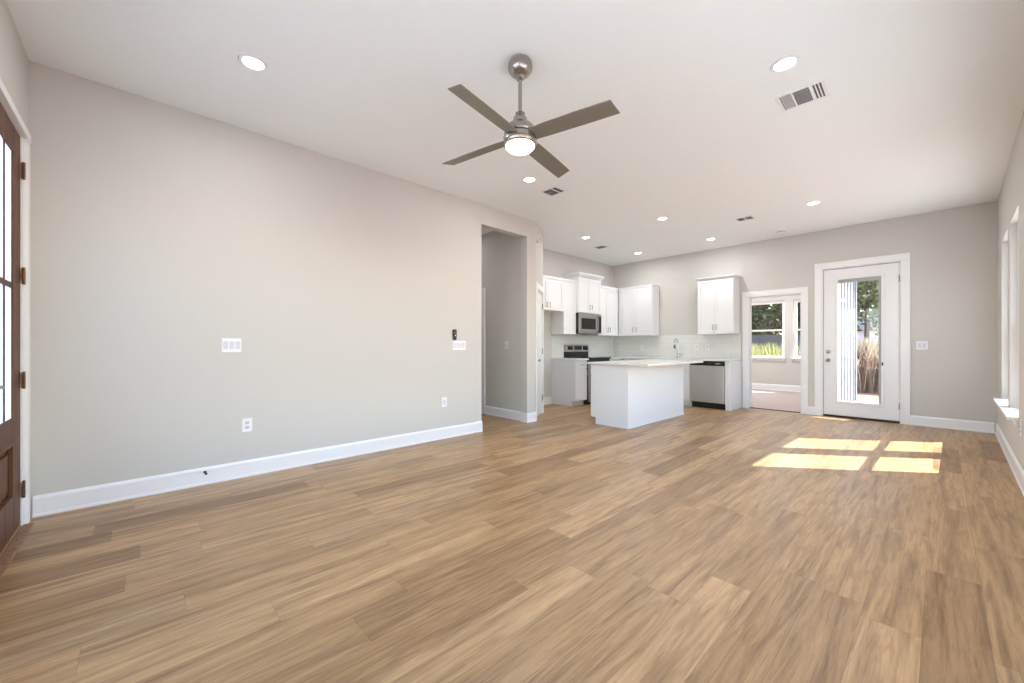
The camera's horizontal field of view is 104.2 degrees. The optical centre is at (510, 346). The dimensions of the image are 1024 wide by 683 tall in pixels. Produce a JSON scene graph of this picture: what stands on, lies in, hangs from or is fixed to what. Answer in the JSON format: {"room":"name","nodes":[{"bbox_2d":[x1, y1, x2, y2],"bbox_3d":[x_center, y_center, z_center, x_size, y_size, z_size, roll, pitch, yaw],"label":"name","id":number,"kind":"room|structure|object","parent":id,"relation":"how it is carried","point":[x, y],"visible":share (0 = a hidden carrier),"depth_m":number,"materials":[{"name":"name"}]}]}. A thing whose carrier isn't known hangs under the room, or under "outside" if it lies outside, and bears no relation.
{"room":"empty living room","nodes":[
{"label":"empty living room","id":0,"kind":"room"},
{"bbox_2d":[0,0,28,130],"bbox_3d":[-1.699,-0.382,0.914,0.150,3.050,5.050,0,0,-43],"label":"wall","id":1,"kind":"structure","parent":0,"point":[14,61],"depth_m":2.33,"materials":[{"name":"beige paint"}]},
{"bbox_2d":[0,78,30,523],"bbox_3d":[-2.739,-0.115,2.162,0.022,2.515,1.181,0,0,-43],"label":"door frame","id":2,"kind":"structure","parent":1,"relation":"attached to","point":[4,95],"depth_m":2.54,"materials":[{"name":"white paint"}]},
{"bbox_2d":[0,97,33,579],"bbox_3d":[-2.780,-0.092,2.124,0.211,2.470,1.035,0,0,-43],"label":"door","id":3,"kind":"structure","parent":1,"relation":"in","point":[13,532],"depth_m":2.33,"materials":[{"name":"brown wood"}]},
{"bbox_2d":[29,61,534,516],"bbox_3d":[-1.518,-0.382,4.373,5.121,3.050,0.130,0,0,-44],"label":"wall","id":4,"kind":"structure","parent":0,"point":[161,233],"depth_m":3.40,"materials":[{"name":"beige paint"}]},
{"bbox_2d":[222,338,240,351],"bbox_3d":[-2.402,-0.009,3.429,0.138,0.118,0.011,0,0,-44],"label":"light switch","id":5,"kind":"object","parent":4,"relation":"attached to","point":[228,344],"visible":1,"depth_m":3.43,"materials":[{"name":"white plastic"}]},
{"bbox_2d":[242,418,251,431],"bbox_3d":[-2.322,0.693,3.508,0.074,0.118,0.008,0,0,-44],"label":"wall outlet","id":6,"kind":"object","parent":4,"relation":"attached to","point":[247,422],"visible":1,"depth_m":3.50,"materials":[{"name":"white plastic"}]},
{"bbox_2d":[32,421,482,517],"bbox_3d":[-1.790,1.073,4.008,3.892,0.140,0.027,0,0,-44],"label":"baseboard","id":7,"kind":"structure","parent":4,"relation":"attached to","point":[73,499],"depth_m":3.37,"materials":[{"name":"white paint"}]},
{"bbox_2d":[442,397,446,406],"bbox_3d":[-0.822,0.693,4.939,0.074,0.118,0.016,0,0,-44],"label":"cable plate","id":8,"kind":"object","parent":4,"relation":"attached to","point":[444,399],"visible":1,"depth_m":4.94,"materials":[{"name":"white plastic"}]},
{"bbox_2d":[452,329,456,339],"bbox_3d":[-0.710,-0.146,5.038,0.059,0.134,0.025,0,0,-44],"label":"remote","id":9,"kind":"object","parent":4,"relation":"attached to","point":[454,331],"visible":1,"depth_m":5.03,"materials":[{"name":"black plastic"}]},
{"bbox_2d":[452,341,465,349],"bbox_3d":[-0.664,-0.011,5.093,0.205,0.104,0.011,0,0,-44],"label":"light switch","id":10,"kind":"object","parent":4,"relation":"attached to","point":[456,345],"visible":1,"depth_m":5.09,"materials":[{"name":"white plastic"}]},
{"bbox_2d":[520,412,527,422],"bbox_3d":[0.195,1.073,6.005,0.021,0.140,0.162,0,0,-43],"label":"baseboard","id":11,"kind":"object","parent":4,"relation":"attached to","point":[523,416],"visible":1,"depth_m":5.99,"materials":[{"name":"white paint"}]},
{"bbox_2d":[528,412,536,422],"bbox_3d":[0.319,1.073,6.027,0.198,0.140,0.022,0,0,-44],"label":"baseboard","id":12,"kind":"object","parent":4,"relation":"attached to","point":[532,417],"visible":1,"depth_m":6.03,"materials":[{"name":"white paint"}]},
{"bbox_2d":[481,231,520,411],"bbox_3d":[-0.737,-0.382,7.172,0.120,3.050,2.818,0,0,-43],"label":"wall","id":13,"kind":"structure","parent":0,"point":[500,252],"depth_m":6.45,"materials":[{"name":"beige paint"}]},
{"bbox_2d":[481,288,484,413],"bbox_3d":[-0.775,0.075,7.108,0.022,2.135,0.990,0,0,-43],"label":"door frame","id":14,"kind":"structure","parent":13,"relation":"attached to","point":[482,289],"depth_m":6.76,"materials":[{"name":"white paint"}]},
{"bbox_2d":[485,406,519,420],"bbox_3d":[-0.136,1.073,6.419,0.022,0.140,0.880,0,0,-43],"label":"baseboard","id":15,"kind":"structure","parent":13,"relation":"attached to","point":[500,412],"depth_m":6.40,"materials":[{"name":"white paint"}]},
{"bbox_2d":[0,389,1023,682],"bbox_3d":[1.923,1.200,6.310,12.900,0.126,7.960,0,0,-43],"label":"floor","id":16,"kind":"structure","parent":0,"point":[700,545],"depth_m":2.08,"materials":[{"name":"brown wood"}]},
{"bbox_2d":[552,360,587,405],"bbox_3d":[1.160,0.705,7.841,0.363,0.875,0.629,0,0,-43],"label":"base cabinet","id":17,"kind":"object","parent":16,"relation":"on","point":[569,377],"visible":1,"depth_m":7.69,"materials":[{"name":"white paint"}]},
{"bbox_2d":[551,358,588,359],"bbox_3d":[1.158,0.250,7.835,0.381,0.031,0.637,0,0,-43],"label":"countertop","id":18,"kind":"structure","parent":17,"relation":"on","point":[551,358],"depth_m":7.68,"materials":[{"name":"stone"}]},
{"bbox_2d":[564,345,610,403],"bbox_3d":[1.603,0.544,8.194,0.754,1.158,0.701,0,0,-43],"label":"range","id":19,"kind":"object","parent":16,"relation":"on","point":[570,351],"visible":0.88,"depth_m":8.16,"materials":[{"name":"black metal"}]},
{"bbox_2d":[564,357,610,358],"bbox_3d":[1.587,0.236,8.211,0.754,0.022,0.635,0,0,-43],"label":"cooktop","id":20,"kind":"object","parent":19,"relation":"in","point":[564,357],"depth_m":8.01,"materials":[{"name":"black glass"}]},
{"bbox_2d":[591,364,683,428],"bbox_3d":[2.043,0.705,6.312,1.757,0.876,0.637,0,0,-43],"label":"kitchen island","id":21,"kind":"object","parent":16,"relation":"on","point":[625,397],"visible":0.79,"depth_m":5.81,"materials":[{"name":"white paint"}]},
{"bbox_2d":[587,359,702,365],"bbox_3d":[2.134,0.250,6.212,1.805,0.030,0.970,0,0,-43],"label":"island countertop","id":22,"kind":"structure","parent":21,"relation":"on","point":[646,362],"depth_m":5.78,"materials":[{"name":"stone"}]},
{"bbox_2d":[623,359,692,405],"bbox_3d":[3.112,0.705,8.271,0.629,0.875,1.444,0,0,-43],"label":"base cabinet","id":23,"kind":"object","parent":16,"relation":"on","point":[686,367],"visible":0.12,"depth_m":7.62,"materials":[{"name":"white paint"}]},
{"bbox_2d":[604,356,741,360],"bbox_3d":[2.978,0.250,8.076,1.092,0.031,2.757,0,0,-43],"label":"countertop","id":24,"kind":"structure","parent":23,"relation":"on","point":[612,357],"depth_m":7.76,"materials":[{"name":"stone"}]},
{"bbox_2d":[674,338,682,357],"bbox_3d":[3.433,0.036,8.177,0.199,0.397,0.130,0,0,-43],"label":"faucet","id":25,"kind":"object","parent":24,"relation":"on","point":[678,354],"visible":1,"depth_m":8.24,"materials":[{"name":"silver metal"}]},
{"bbox_2d":[690,361,724,409],"bbox_3d":[3.816,0.707,7.516,0.610,0.872,0.604,0,0,-43],"label":"dishwasher","id":26,"kind":"object","parent":16,"relation":"on","point":[707,378],"visible":0.85,"depth_m":7.30,"materials":[{"name":"silver metal"}]},
{"bbox_2d":[725,361,741,410],"bbox_3d":[4.062,0.705,7.266,0.602,0.875,0.085,0,0,-43],"label":"end panel","id":27,"kind":"object","parent":16,"relation":"on","point":[733,369],"visible":0.95,"depth_m":7.14,"materials":[{"name":"white paint"}]},
{"bbox_2d":[750,407,799,412],"bbox_3d":[4.720,1.138,7.118,0.045,0.010,0.778,0,0,-43],"label":"threshold","id":28,"kind":"object","parent":16,"relation":"on","point":[750,407],"visible":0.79,"depth_m":7.07,"materials":[{"name":"grey metal"}]},
{"bbox_2d":[6,0,1023,265],"bbox_3d":[0.540,-2.032,4.830,9.360,0.250,8.250,0,0,-43],"label":"ceiling","id":29,"kind":"structure","parent":0,"point":[923,110],"depth_m":2.98,"materials":[{"name":"paint"}]},
{"bbox_2d":[238,54,267,71],"bbox_3d":[-1.735,-1.902,2.683,0.168,0.010,0.168,0,0,-43],"label":"recessed light","id":30,"kind":"object","parent":29,"relation":"in","point":[251,62],"visible":1,"depth_m":2.67,"materials":[{"name":"white paint"}]},
{"bbox_2d":[522,176,536,182],"bbox_3d":[0.213,-1.902,4.555,0.168,0.010,0.168,0,0,-43],"label":"recessed light","id":31,"kind":"object","parent":29,"relation":"in","point":[529,179],"visible":1,"depth_m":4.54,"materials":[{"name":"white paint"}]},
{"bbox_2d":[442,54,619,177],"bbox_3d":[0.062,-1.602,2.655,0.995,0.608,0.995,0,0,-12],"label":"ceiling fan","id":32,"kind":"object","parent":29,"relation":"hanging from","point":[520,137],"visible":1,"depth_m":2.56,"materials":[{"name":"brown wood"}]},
{"bbox_2d":[540,186,566,196],"bbox_3d":[0.523,-1.903,4.896,0.220,0.008,0.250,0,0,-43],"label":"ceiling vent","id":33,"kind":"object","parent":29,"relation":"in","point":[554,190],"visible":1,"depth_m":4.90,"materials":[{"name":"white metal"}]},
{"bbox_2d":[593,245,607,248],"bbox_3d":[1.730,-1.903,7.651,0.200,0.008,0.240,0,0,-43],"label":"ceiling vent","id":34,"kind":"object","parent":29,"relation":"in","point":[601,246],"visible":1,"depth_m":7.66,"materials":[{"name":"white metal"}]},
{"bbox_2d":[734,215,755,221],"bbox_3d":[3.491,-1.903,5.942,0.200,0.008,0.240,0,0,-43],"label":"ceiling vent","id":35,"kind":"object","parent":29,"relation":"in","point":[750,217],"visible":1,"depth_m":5.94,"materials":[{"name":"white metal"}]},
{"bbox_2d":[776,230,785,233],"bbox_3d":[4.469,-1.886,6.590,0.132,0.041,0.132,0,0,-43],"label":"smoke detector","id":36,"kind":"object","parent":29,"relation":"attached to","point":[779,231],"visible":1,"depth_m":6.55,"materials":[{"name":"white plastic"}]},
{"bbox_2d":[770,55,799,72],"bbox_3d":[1.852,-1.902,2.692,0.168,0.010,0.168,0,0,-43],"label":"recessed light","id":37,"kind":"object","parent":29,"relation":"in","point":[783,64],"visible":1,"depth_m":2.68,"materials":[{"name":"white paint"}]},
{"bbox_2d":[775,79,829,111],"bbox_3d":[2.220,-1.902,3.037,0.270,0.009,0.300,0,0,-45],"label":"ceiling vent","id":38,"kind":"object","parent":29,"relation":"in","point":[818,90],"visible":1,"depth_m":3.03,"materials":[{"name":"white metal"}]},
{"bbox_2d":[806,201,820,204],"bbox_3d":[4.029,-1.902,5.302,0.168,0.010,0.168,0,0,-43],"label":"recessed light","id":39,"kind":"object","parent":29,"relation":"in","point":[812,202],"visible":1,"depth_m":5.29,"materials":[{"name":"white paint"}]},
{"bbox_2d":[535,222,542,411],"bbox_3d":[0.415,-0.382,6.486,0.100,3.050,0.774,0,0,13],"label":"wall","id":40,"kind":"structure","parent":0,"point":[538,246],"depth_m":6.29,"materials":[{"name":"beige paint"}]},
{"bbox_2d":[536,282,543,419],"bbox_3d":[0.477,0.073,6.495,0.017,2.140,0.729,0,0,13],"label":"door frame","id":41,"kind":"structure","parent":40,"relation":"attached to","point":[538,286],"depth_m":6.19,"materials":[{"name":"white paint"}]},
{"bbox_2d":[538,289,542,415],"bbox_3d":[0.449,0.113,6.522,0.150,2.060,0.600,0,0,13],"label":"door","id":42,"kind":"structure","parent":40,"relation":"in","point":[540,305],"depth_m":6.61,"materials":[{"name":"white paint"}]},
{"bbox_2d":[543,249,613,397],"bbox_3d":[1.247,-0.382,8.444,3.410,3.050,0.130,0,0,-43],"label":"wall","id":43,"kind":"structure","parent":0,"point":[555,264],"depth_m":8.08,"materials":[{"name":"beige paint"}]},
{"bbox_2d":[544,397,551,404],"bbox_3d":[0.468,1.073,7.619,0.925,0.140,0.022,0,0,-43],"label":"baseboard","id":44,"kind":"structure","parent":43,"relation":"attached to","point":[547,400],"depth_m":7.85,"materials":[{"name":"white paint"}]},
{"bbox_2d":[543,275,563,312],"bbox_3d":[0.587,-0.990,7.496,0.913,0.635,0.362,0,0,-43],"label":"upper cabinet","id":45,"kind":"object","parent":43,"relation":"attached to","point":[553,287],"visible":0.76,"depth_m":7.51,"materials":[{"name":"white paint"}]},
{"bbox_2d":[551,279,575,334],"bbox_3d":[1.055,-0.770,7.944,0.378,1.075,0.342,0,0,-43],"label":"upper cabinet","id":46,"kind":"object","parent":43,"relation":"attached to","point":[562,323],"visible":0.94,"depth_m":7.83,"materials":[{"name":"white paint"}]},
{"bbox_2d":[551,335,613,357],"bbox_3d":[1.626,0.001,8.700,2.213,0.465,0.008,0,0,-43],"label":"backsplash","id":47,"kind":"structure","parent":43,"relation":"attached to","point":[599,346],"depth_m":8.75,"materials":[{"name":"white tile"}]},
{"bbox_2d":[562,272,603,314],"bbox_3d":[1.510,-1.070,8.293,0.856,0.795,0.450,0,0,-43],"label":"upper cabinet","id":48,"kind":"object","parent":43,"relation":"attached to","point":[588,286],"visible":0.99,"depth_m":8.12,"materials":[{"name":"white paint"}]},
{"bbox_2d":[576,313,600,333],"bbox_3d":[1.513,-0.465,8.289,0.752,0.405,0.449,0,0,-43],"label":"microwave","id":49,"kind":"object","parent":48,"relation":"attached to","point":[586,323],"visible":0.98,"depth_m":8.11,"materials":[{"name":"silver metal"}]},
{"bbox_2d":[586,285,618,336],"bbox_3d":[2.161,-0.770,8.955,1.091,1.075,0.362,0,0,-43],"label":"upper cabinet","id":50,"kind":"object","parent":43,"relation":"attached to","point":[609,314],"visible":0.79,"depth_m":8.76,"materials":[{"name":"white paint"}]},
{"bbox_2d":[752,295,799,385],"bbox_3d":[6.643,-0.232,10.596,0.150,2.750,3.790,0,0,-43],"label":"wall","id":51,"kind":"structure","parent":0,"point":[787,372],"depth_m":10.12,"materials":[{"name":"beige paint"}]},
{"bbox_2d":[752,300,785,360],"bbox_3d":[6.684,-0.402,10.504,0.215,1.550,0.980,0,0,-43],"label":"window","id":52,"kind":"structure","parent":51,"relation":"in","point":[754,357],"depth_m":10.29,"materials":[{"name":"white paint"}]},
{"bbox_2d":[752,383,799,391],"bbox_3d":[6.587,1.063,10.530,0.022,0.160,3.510,0,0,-43],"label":"baseboard","id":53,"kind":"structure","parent":51,"relation":"attached to","point":[792,388],"depth_m":10.25,"materials":[{"name":"white paint"}]},
{"bbox_2d":[791,299,799,360],"bbox_3d":[7.384,-0.402,9.749,0.215,1.550,0.840,0,0,-43],"label":"window","id":54,"kind":"structure","parent":51,"relation":"in","point":[796,358],"depth_m":10.03,"materials":[{"name":"white paint"}]},
{"bbox_2d":[614,201,996,431],"bbox_3d":[4.463,-0.382,7.382,0.137,3.050,6.080,0,0,-43],"label":"wall","id":55,"kind":"structure","parent":0,"point":[953,252],"depth_m":5.71,"materials":[{"name":"beige paint"}]},
{"bbox_2d":[618,284,659,335],"bbox_3d":[2.813,-0.770,8.795,0.362,1.075,0.820,0,0,-43],"label":"upper cabinet","id":56,"kind":"object","parent":55,"relation":"attached to","point":[638,305],"visible":1,"depth_m":8.62,"materials":[{"name":"white paint"}]},
{"bbox_2d":[614,334,741,358],"bbox_3d":[3.375,0.001,8.448,0.008,0.465,2.752,0,0,-43],"label":"backsplash","id":57,"kind":"structure","parent":55,"relation":"attached to","point":[727,346],"depth_m":8.25,"materials":[{"name":"white tile"}]},
{"bbox_2d":[695,274,741,334],"bbox_3d":[3.937,-0.770,7.580,0.365,1.075,0.715,0,0,-43],"label":"upper cabinet","id":58,"kind":"object","parent":55,"relation":"attached to","point":[718,296],"visible":1,"depth_m":7.44,"materials":[{"name":"white paint"}]},
{"bbox_2d":[742,287,807,413],"bbox_3d":[4.706,0.070,7.105,0.161,2.145,0.998,0,0,-43],"label":"door frame","id":59,"kind":"structure","parent":55,"relation":"attached to","point":[803,290],"depth_m":7.14,"materials":[{"name":"white paint"}]},
{"bbox_2d":[808,406,814,414],"bbox_3d":[5.023,1.073,6.661,0.022,0.140,0.100,0,0,-43],"label":"baseboard","id":60,"kind":"structure","parent":55,"relation":"attached to","point":[811,409],"depth_m":6.65,"materials":[{"name":"white paint"}]},
{"bbox_2d":[822,261,900,423],"bbox_3d":[5.479,-0.070,6.254,0.181,2.425,0.965,0,0,-43],"label":"door","id":61,"kind":"structure","parent":55,"relation":"in","point":[888,274],"depth_m":6.10,"materials":[{"name":"white paint"}]},
{"bbox_2d":[815,252,909,424],"bbox_3d":[5.436,-0.112,6.215,0.022,2.510,1.125,0,0,-43],"label":"door frame","id":62,"kind":"structure","parent":55,"relation":"attached to","point":[904,258],"depth_m":5.89,"materials":[{"name":"white paint"}]},
{"bbox_2d":[916,341,927,349],"bbox_3d":[5.903,-0.012,5.720,0.010,0.118,0.115,0,0,-43],"label":"light switch","id":63,"kind":"object","parent":55,"relation":"attached to","point":[920,345],"visible":1,"depth_m":5.72,"materials":[{"name":"white plastic"}]},
{"bbox_2d":[910,415,994,432],"bbox_3d":[6.084,1.073,5.517,0.022,0.140,0.780,0,0,-43],"label":"baseboard","id":64,"kind":"structure","parent":55,"relation":"attached to","point":[957,424],"depth_m":5.49,"materials":[{"name":"white paint"}]},
{"bbox_2d":[838,282,856,400],"bbox_3d":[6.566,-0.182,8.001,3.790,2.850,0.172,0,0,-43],"label":"curtain","id":65,"kind":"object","parent":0,"point":[847,292],"depth_m":8.47,"materials":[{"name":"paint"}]},
{"bbox_2d":[997,111,1023,469],"bbox_3d":[3.133,-0.382,2.212,9.103,3.050,0.151,0,0,-42],"label":"wall","id":66,"kind":"structure","parent":0,"point":[1010,202],"depth_m":4.02,"materials":[{"name":"beige paint"}]},
{"bbox_2d":[993,398,1007,407],"bbox_3d":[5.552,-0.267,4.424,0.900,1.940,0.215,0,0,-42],"label":"window sill","id":67,"kind":"structure","parent":66,"relation":"in","point":[999,402],"depth_m":4.40,"materials":[{"name":"white paint"}]},
{"bbox_2d":[995,423,1023,495],"bbox_3d":[3.094,1.073,2.292,8.753,0.140,0.029,0,0,-42],"label":"baseboard","id":68,"kind":"structure","parent":66,"relation":"attached to","point":[1014,464],"depth_m":3.75,"materials":[{"name":"white paint"}]},
{"bbox_2d":[1000,222,1018,426],"bbox_3d":[4.774,-0.267,3.727,0.890,1.940,0.215,0,0,-42],"label":"window","id":69,"kind":"structure","parent":66,"relation":"in","point":[1010,413],"depth_m":3.96,"materials":[{"name":"white paint"}]},
{"label":"outside","id":70,"kind":"structure","parent":0,"visible":0},
{"bbox_2d":[853,391,878,403],"bbox_3d":[14.668,1.393,13.596,120.000,0.200,120.000,0,0,-43],"label":"ground","id":71,"kind":"structure","parent":70,"point":[867,397],"depth_m":10.06,"materials":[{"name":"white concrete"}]},
{"bbox_2d":[752,302,799,347],"bbox_3d":[13.664,-2.840,21.986,7.849,8.366,8.886,0,0,39],"label":"tree","id":72,"kind":"object","parent":71,"relation":"on","point":[756,312],"visible":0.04,"depth_m":20.77,"materials":[{"name":"green plant"}]},
{"bbox_2d":[752,334,799,351],"bbox_3d":[10.853,0.387,21.507,0.160,1.911,11.210,0,0,-43],"label":"privacy fence","id":73,"kind":"object","parent":71,"relation":"on","point":[763,339],"visible":0.08,"depth_m":19.48,"materials":[{"name":"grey wood"}]},
{"bbox_2d":[752,341,799,355],"bbox_3d":[8.085,0.550,16.287,6.245,1.485,7.136,0,0,-43],"label":"grass","id":74,"kind":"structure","parent":71,"relation":"on","point":[759,350],"depth_m":13.46,"materials":[{"name":"plant"}]},
{"bbox_2d":[752,304,799,334],"bbox_3d":[15.836,-2.888,25.541,8.724,8.462,10.365,0,0,11],"label":"tree","id":75,"kind":"object","parent":71,"relation":"on","point":[774,312],"visible":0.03,"depth_m":22.24,"materials":[{"name":"green plant"}]},
{"bbox_2d":[760,285,878,334],"bbox_3d":[18.475,-3.097,23.984,8.252,8.879,9.394,0,0,-5],"label":"tree","id":76,"kind":"object","parent":71,"relation":"on","point":[780,326],"visible":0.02,"depth_m":23.33,"materials":[{"name":"green plant"}]},
{"bbox_2d":[774,280,878,341],"bbox_3d":[16.042,-3.099,17.950,8.615,8.888,8.365,0,0,-7],"label":"tree","id":77,"kind":"object","parent":71,"relation":"on","point":[868,293],"visible":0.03,"depth_m":17.02,"materials":[{"name":"green plant"}]},
{"bbox_2d":[797,336,878,393],"bbox_3d":[12.399,0.468,13.075,8.063,1.650,4.823,0,0,-43],"label":"dry weeds","id":78,"kind":"object","parent":71,"relation":"on","point":[867,364],"visible":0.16,"depth_m":11.09,"materials":[{"name":"beige plant"}]},
{"bbox_2d":[797,311,878,341],"bbox_3d":[32.423,-0.907,34.894,8.000,4.400,11.500,0,0,-43],"label":"neighbor house","id":79,"kind":"structure","parent":71,"relation":"on","point":[873,332],"depth_m":33.16,"materials":[{"name":"paint"}]},
{"bbox_2d":[857,286,878,328],"bbox_3d":[20.613,-3.248,23.947,8.292,9.181,9.029,0,0,-40],"label":"tree","id":80,"kind":"object","parent":71,"relation":"on","point":[876,316],"visible":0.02,"depth_m":21.96,"materials":[{"name":"green plant"}]},
{"bbox_2d":[857,281,878,335],"bbox_3d":[20.327,-2.374,19.719,8.265,7.434,7.088,0,0,-8],"label":"tree","id":81,"kind":"object","parent":71,"relation":"on","point":[874,284],"visible":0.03,"depth_m":20.02,"materials":[{"name":"green plant"}]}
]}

